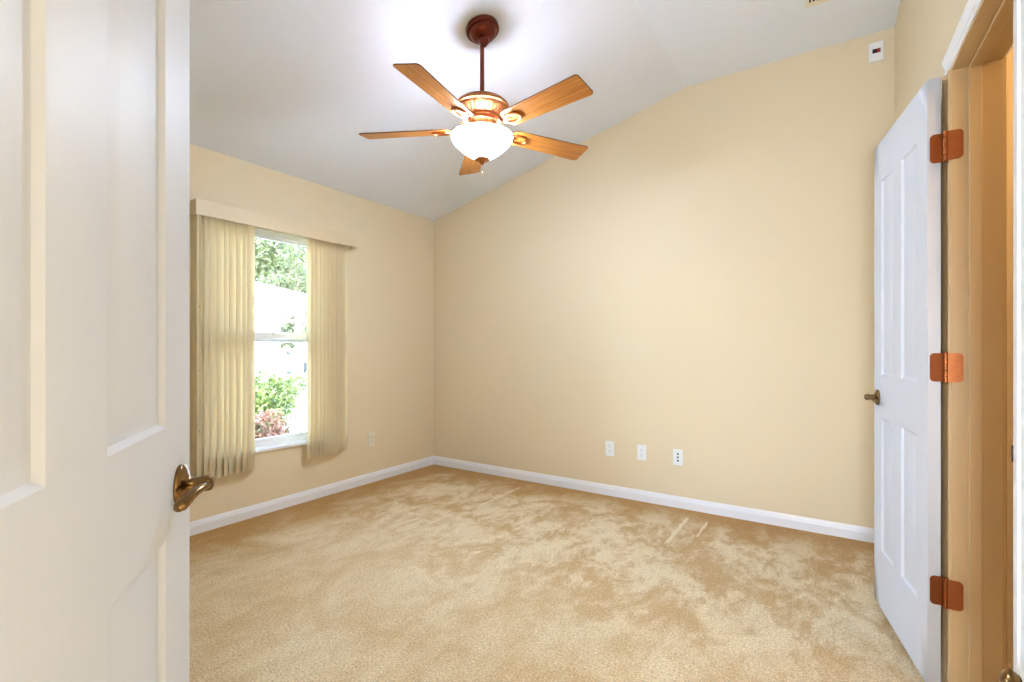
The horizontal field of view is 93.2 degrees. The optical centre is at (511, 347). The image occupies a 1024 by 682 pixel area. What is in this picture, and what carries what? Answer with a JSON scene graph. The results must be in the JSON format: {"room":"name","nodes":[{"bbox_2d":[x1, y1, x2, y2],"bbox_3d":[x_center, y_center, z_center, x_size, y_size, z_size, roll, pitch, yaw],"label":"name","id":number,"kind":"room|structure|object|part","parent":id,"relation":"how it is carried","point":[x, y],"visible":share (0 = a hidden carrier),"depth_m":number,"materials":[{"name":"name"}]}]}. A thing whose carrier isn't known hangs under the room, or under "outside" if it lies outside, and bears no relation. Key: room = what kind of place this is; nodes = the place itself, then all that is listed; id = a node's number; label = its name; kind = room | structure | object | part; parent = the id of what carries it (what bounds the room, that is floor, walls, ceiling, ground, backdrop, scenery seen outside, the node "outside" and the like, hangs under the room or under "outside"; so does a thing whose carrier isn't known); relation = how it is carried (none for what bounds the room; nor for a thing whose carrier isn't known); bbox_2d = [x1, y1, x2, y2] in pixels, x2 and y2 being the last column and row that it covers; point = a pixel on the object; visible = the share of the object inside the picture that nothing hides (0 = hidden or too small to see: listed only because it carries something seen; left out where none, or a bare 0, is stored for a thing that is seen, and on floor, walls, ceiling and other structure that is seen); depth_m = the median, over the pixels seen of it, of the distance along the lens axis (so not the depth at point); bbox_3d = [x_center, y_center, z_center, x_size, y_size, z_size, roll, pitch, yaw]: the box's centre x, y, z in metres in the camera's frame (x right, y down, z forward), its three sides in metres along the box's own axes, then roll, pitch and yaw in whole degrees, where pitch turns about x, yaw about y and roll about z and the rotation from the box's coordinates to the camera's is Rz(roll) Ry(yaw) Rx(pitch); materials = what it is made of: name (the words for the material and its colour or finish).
{"room":"empty bedroom","nodes":[
{"label":"empty bedroom","id":0,"kind":"room"},
{"bbox_2d":[190,144,433,521],"bbox_3d":[-1.910,0.002,3.297,0.150,2.540,3.850,0,0,33],"label":"wall","id":1,"kind":"structure","parent":0,"point":[390,273],"depth_m":4.14,"materials":[{"name":"beige paint"}]},
{"bbox_2d":[255,228,348,452],"bbox_3d":[-1.726,-0.058,3.545,0.155,1.581,1.155,0,0,33],"label":"window","id":2,"kind":"structure","parent":1,"relation":"in","point":[265,444],"depth_m":3.59,"materials":[{"name":"white plastic"}]},
{"bbox_2d":[190,198,357,478],"bbox_3d":[-1.630,-0.036,3.487,0.108,1.748,1.216,0,0,33],"label":"vertical blind","id":3,"kind":"object","parent":2,"relation":"attached to","point":[222,236],"visible":0.91,"depth_m":3.23,"materials":[{"name":"beige fabric"}]},
{"bbox_3d":[-1.916,-0.132,2.972,0.010,1.391,0.010,0,0,33],"label":"pull cord","id":4,"kind":"part","parent":3,"relation":"part of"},
{"bbox_3d":[-1.766,-0.066,3.571,0.060,1.565,1.115,0,0,33],"label":"frame","id":5,"kind":"part","parent":2,"relation":"part of","materials":[{"name":"white plastic"}]},
{"bbox_3d":[-1.776,-0.422,3.577,0.022,0.772,1.035,0,0,33],"label":"sash","id":6,"kind":"part","parent":2,"relation":"part of","materials":[{"name":"clear glass"}]},
{"bbox_3d":[-1.756,0.288,3.564,0.022,0.801,1.035,0,0,33],"label":"sash","id":7,"kind":"part","parent":2,"relation":"part of","materials":[{"name":"clear glass"}]},
{"bbox_3d":[-1.701,0.723,3.528,0.095,0.020,1.155,0,0,33],"label":"sill","id":8,"kind":"part","parent":2,"relation":"part of","materials":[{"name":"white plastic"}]},
{"bbox_2d":[190,456,433,535],"bbox_3d":[-1.801,1.131,3.315,0.013,0.083,3.700,0,0,33],"label":"baseboard","id":9,"kind":"structure","parent":1,"relation":"attached to","point":[223,519],"depth_m":3.62,"materials":[{"name":"white paint"}]},
{"bbox_2d":[368,432,374,446],"bbox_3d":[-1.219,0.799,4.199,0.009,0.115,0.070,0,0,33],"label":"outlet","id":10,"kind":"object","parent":1,"relation":"attached to","point":[371,436],"visible":1,"depth_m":4.20,"materials":[{"name":"beige plastic"}]},
{"bbox_2d":[190,0,900,220],"bbox_3d":[-0.262,-1.618,2.299,4.000,0.776,4.000,0,0,33],"label":"ceiling","id":11,"kind":"structure","parent":0,"point":[289,87],"depth_m":2.88,"materials":[{"name":"white paint"}]},
{"bbox_2d":[359,14,592,174],"bbox_3d":[-0.156,-1.330,2.565,1.288,0.816,1.285,0,0,33],"label":"ceiling fan","id":12,"kind":"object","parent":11,"relation":"hanging from","point":[480,136],"visible":1,"depth_m":2.50,"materials":[{"name":"brown wood"}]},
{"bbox_3d":[-0.578,-1.166,2.650,0.492,0.037,0.140,0,0,7],"label":"blade","id":13,"kind":"part","parent":12,"relation":"part of","materials":[{"name":"brown wood"}]},
{"bbox_3d":[-0.338,-1.166,2.217,0.140,0.037,0.492,0,0,25],"label":"blade","id":14,"kind":"part","parent":12,"relation":"part of","materials":[{"name":"brown wood"}]},
{"bbox_3d":[-0.241,-1.166,3.012,0.140,0.037,0.492,0,0,-11],"label":"blade","id":15,"kind":"part","parent":12,"relation":"part of","materials":[{"name":"brown wood"}]},
{"bbox_3d":[-0.160,-1.069,2.599,0.328,0.127,0.328,0,0,33],"label":"lamp shade","id":16,"kind":"part","parent":12,"relation":"part of","materials":[{"name":"white glass"}]},
{"bbox_3d":[0.148,-1.166,2.312,0.492,0.037,0.140,0,0,43],"label":"blade","id":17,"kind":"part","parent":12,"relation":"part of","materials":[{"name":"brown wood"}]},
{"bbox_3d":[0.208,-1.166,2.803,0.492,0.037,0.140,0,0,-29],"label":"blade","id":18,"kind":"part","parent":12,"relation":"part of","materials":[{"name":"brown wood"}]},
{"bbox_2d":[805,0,829,7],"bbox_3d":[1.595,-1.882,2.522,0.125,0.008,0.310,0,0,33],"label":"ceiling vent","id":19,"kind":"object","parent":11,"relation":"in","point":[808,3],"visible":1,"depth_m":2.64,"materials":[{"name":"beige plastic"}]},
{"bbox_2d":[190,464,1012,681],"bbox_3d":[-0.180,1.232,0.837,5.750,0.120,6.350,0,0,33],"label":"floor","id":20,"kind":"structure","parent":0,"point":[432,573],"depth_m":2.28,"materials":[{"name":"beige carpet"}]},
{"bbox_2d":[434,27,894,528],"bbox_3d":[0.778,-0.307,3.919,3.950,3.158,0.150,0,0,33],"label":"wall","id":21,"kind":"structure","parent":0,"point":[698,281],"depth_m":3.48,"materials":[{"name":"beige paint"}]},
{"bbox_2d":[606,441,613,455],"bbox_3d":[0.773,0.801,3.827,0.070,0.115,0.009,0,0,33],"label":"outlet","id":22,"kind":"object","parent":21,"relation":"attached to","point":[609,444],"visible":1,"depth_m":3.82,"materials":[{"name":"white plastic"}]},
{"bbox_2d":[637,445,646,460],"bbox_3d":[0.988,0.802,3.685,0.070,0.115,0.009,0,0,33],"label":"outlet","id":23,"kind":"object","parent":21,"relation":"attached to","point":[641,449],"visible":1,"depth_m":3.68,"materials":[{"name":"white plastic"}]},
{"bbox_2d":[434,456,873,542],"bbox_3d":[0.731,1.131,3.853,3.645,0.083,0.013,0,0,33],"label":"baseboard","id":24,"kind":"structure","parent":21,"relation":"attached to","point":[848,531],"depth_m":3.52,"materials":[{"name":"white paint"}]},
{"bbox_2d":[673,449,682,465],"bbox_3d":[1.212,0.804,3.538,0.070,0.115,0.008,0,0,33],"label":"jack plate","id":25,"kind":"object","parent":21,"relation":"attached to","point":[677,454],"visible":1,"depth_m":3.54,"materials":[{"name":"white plastic"}]},
{"bbox_2d":[869,40,883,63],"bbox_3d":[2.178,-1.766,2.896,0.072,0.115,0.014,0,0,33],"label":"wall sensor","id":26,"kind":"object","parent":21,"relation":"attached to","point":[876,49],"visible":1,"depth_m":2.89,"materials":[{"name":"white plastic"}]},
{"bbox_2d":[895,0,967,651],"bbox_3d":[1.452,-0.307,1.494,0.118,3.158,3.155,0,0,33],"label":"wall","id":27,"kind":"structure","parent":0,"point":[924,29],"depth_m":2.00,"materials":[{"name":"beige paint"}]},
{"bbox_2d":[864,77,963,681],"bbox_3d":[1.547,0.119,1.883,0.137,2.030,0.663,0,0,19],"label":"door","id":28,"kind":"structure","parent":27,"relation":"in","point":[910,589],"depth_m":1.76,"materials":[{"name":"white paint"}]},
{"bbox_3d":[1.598,0.222,2.155,0.051,0.070,0.070,0,0,24],"label":"handle","id":29,"kind":"part","parent":28,"relation":"part of","materials":[{"name":"gold metal"}]},
{"bbox_3d":[1.573,0.229,2.115,0.024,0.027,0.093,0,0,9],"label":"lever","id":30,"kind":"part","parent":28,"relation":"part of","materials":[{"name":"gold metal"}]},
{"bbox_2d":[941,652,941,681],"bbox_3d":[1.861,1.131,2.251,0.013,0.083,1.440,0,0,33],"label":"baseboard","id":31,"kind":"structure","parent":27,"relation":"attached to","point":[941,652],"depth_m":1.68,"materials":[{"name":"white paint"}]},
{"bbox_2d":[942,0,1023,681],"bbox_3d":[1.274,0.103,1.216,0.152,2.137,0.910,0,0,33],"label":"door frame","id":32,"kind":"structure","parent":27,"relation":"attached to","point":[974,63],"depth_m":1.53,"materials":[{"name":"brown paint"}]},
{"bbox_3d":[1.448,0.132,1.612,0.017,2.080,0.057,0,0,33],"label":"casing","id":33,"kind":"part","parent":32,"relation":"part of","materials":[{"name":"brown paint"}]},
{"bbox_3d":[1.258,-0.936,1.317,0.017,0.057,0.757,0,0,33],"label":"head casing","id":34,"kind":"part","parent":32,"relation":"part of","materials":[{"name":"white paint"}]},
{"bbox_3d":[1.561,0.132,1.539,0.017,2.080,0.057,0,0,33],"label":"casing","id":35,"kind":"part","parent":32,"relation":"part of","materials":[{"name":"brown paint"}]},
{"bbox_3d":[1.105,0.225,1.041,0.044,0.075,0.011,0,0,33],"label":"strike plate","id":36,"kind":"part","parent":32,"relation":"part of","materials":[{"name":"silver metal"}]},
{"bbox_3d":[1.069,0.132,1.022,0.017,2.080,0.057,0,0,33],"label":"casing","id":37,"kind":"part","parent":32,"relation":"part of","materials":[{"name":"white paint"}]},
{"bbox_2d":[1006,47,1012,662],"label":"door","id":38,"kind":"structure","parent":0,"point":[1009,56],"depth_m":1.80,"materials":[{"name":"beige paint"}]},
{"bbox_2d":[999,669,1021,681],"bbox_3d":[0.969,0.652,0.925,0.054,0.068,0.068,0,0,33],"label":"door knob","id":39,"kind":"object","parent":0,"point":[1007,675],"visible":1,"depth_m":0.93,"materials":[{"name":"gold metal"}]},
{"label":"outside","id":40,"kind":"structure","parent":0,"visible":0},
{"bbox_2d":[286,368,306,410],"bbox_3d":[-20.375,1.422,29.784,59.840,0.200,100.000,0,0,33],"label":"ground","id":41,"kind":"structure","parent":40,"point":[302,397],"depth_m":12.99,"materials":[{"name":"white"}]},
{"bbox_2d":[255,408,293,438],"bbox_3d":[-2.821,1.010,5.378,0.815,0.645,0.508,0,0,-41],"label":"shrub","id":42,"kind":"object","parent":41,"relation":"on","point":[276,428],"visible":0.35,"depth_m":5.39,"materials":[{"name":"pink plant"}]},
{"bbox_2d":[255,281,306,379],"bbox_3d":[-12.518,-0.867,11.052,9.100,4.378,11.500,0,0,33],"label":"neighbor house","id":43,"kind":"structure","parent":41,"relation":"on","point":[268,298],"depth_m":12.87,"materials":[{"name":"white paint"}]},
{"bbox_2d":[255,369,306,432],"bbox_3d":[-3.326,0.806,6.561,0.895,1.056,1.761,0,0,-4],"label":"shrub","id":44,"kind":"object","parent":41,"relation":"on","point":[270,393],"visible":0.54,"depth_m":6.37,"materials":[{"name":"green plant"}]},
{"bbox_2d":[255,238,306,376],"bbox_3d":[-10.850,-2.549,21.486,6.850,7.757,5.930,0,0,33],"label":"tree","id":45,"kind":"object","parent":41,"relation":"on","point":[265,250],"visible":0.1,"depth_m":20.60,"materials":[{"name":"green plant"}]},
{"bbox_2d":[257,242,305,351],"bbox_3d":[-20.006,-4.353,36.779,10.542,11.360,9.230,0,0,33],"label":"tree","id":46,"kind":"object","parent":41,"relation":"on","point":[277,242],"visible":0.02,"depth_m":37.45,"materials":[{"name":"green plant"}]},
{"bbox_2d":[283,377,306,432],"bbox_3d":[-5.066,1.312,14.668,4.257,0.020,15.848,0,0,-28],"label":"driveway","id":47,"kind":"structure","parent":41,"relation":"on","point":[298,423],"depth_m":8.60,"materials":[{"name":"concrete"}]},
{"bbox_2d":[258,245,306,378],"bbox_3d":[-8.730,-1.327,19.551,3.742,5.318,3.746,0,0,-6],"label":"tree","id":48,"kind":"object","parent":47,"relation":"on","point":[297,319],"visible":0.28,"depth_m":18.82,"materials":[{"name":"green plant"}]},
{"bbox_2d":[286,348,306,372],"bbox_3d":[-12.381,0.643,24.835,4.491,1.358,1.800,0,0,-27],"label":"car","id":49,"kind":"object","parent":41,"relation":"on","point":[289,355],"visible":0.14,"depth_m":24.50,"materials":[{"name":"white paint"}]},
{"bbox_3d":[0.139,-0.357,0.130,0.854,3.258,0.746,0,0,33],"label":"wall","id":50,"kind":"structure","parent":0,"visible":0},
{"bbox_2d":[0,0,214,681],"bbox_3d":[-0.455,0.135,0.487,0.137,2.030,0.812,0,0,-21],"label":"door","id":51,"kind":"structure","parent":50,"relation":"in","point":[98,490],"depth_m":0.53,"materials":[{"name":"white paint"}]},
{"bbox_3d":[-0.513,0.239,0.782,0.024,0.027,0.093,0,0,-6],"label":"lever","id":52,"kind":"part","parent":51,"relation":"part of","materials":[{"name":"gold metal"}]},
{"bbox_3d":[-0.535,0.232,0.822,0.051,0.070,0.070,0,0,-21],"label":"handle","id":53,"kind":"part","parent":51,"relation":"part of","materials":[{"name":"gold metal"}]}
]}

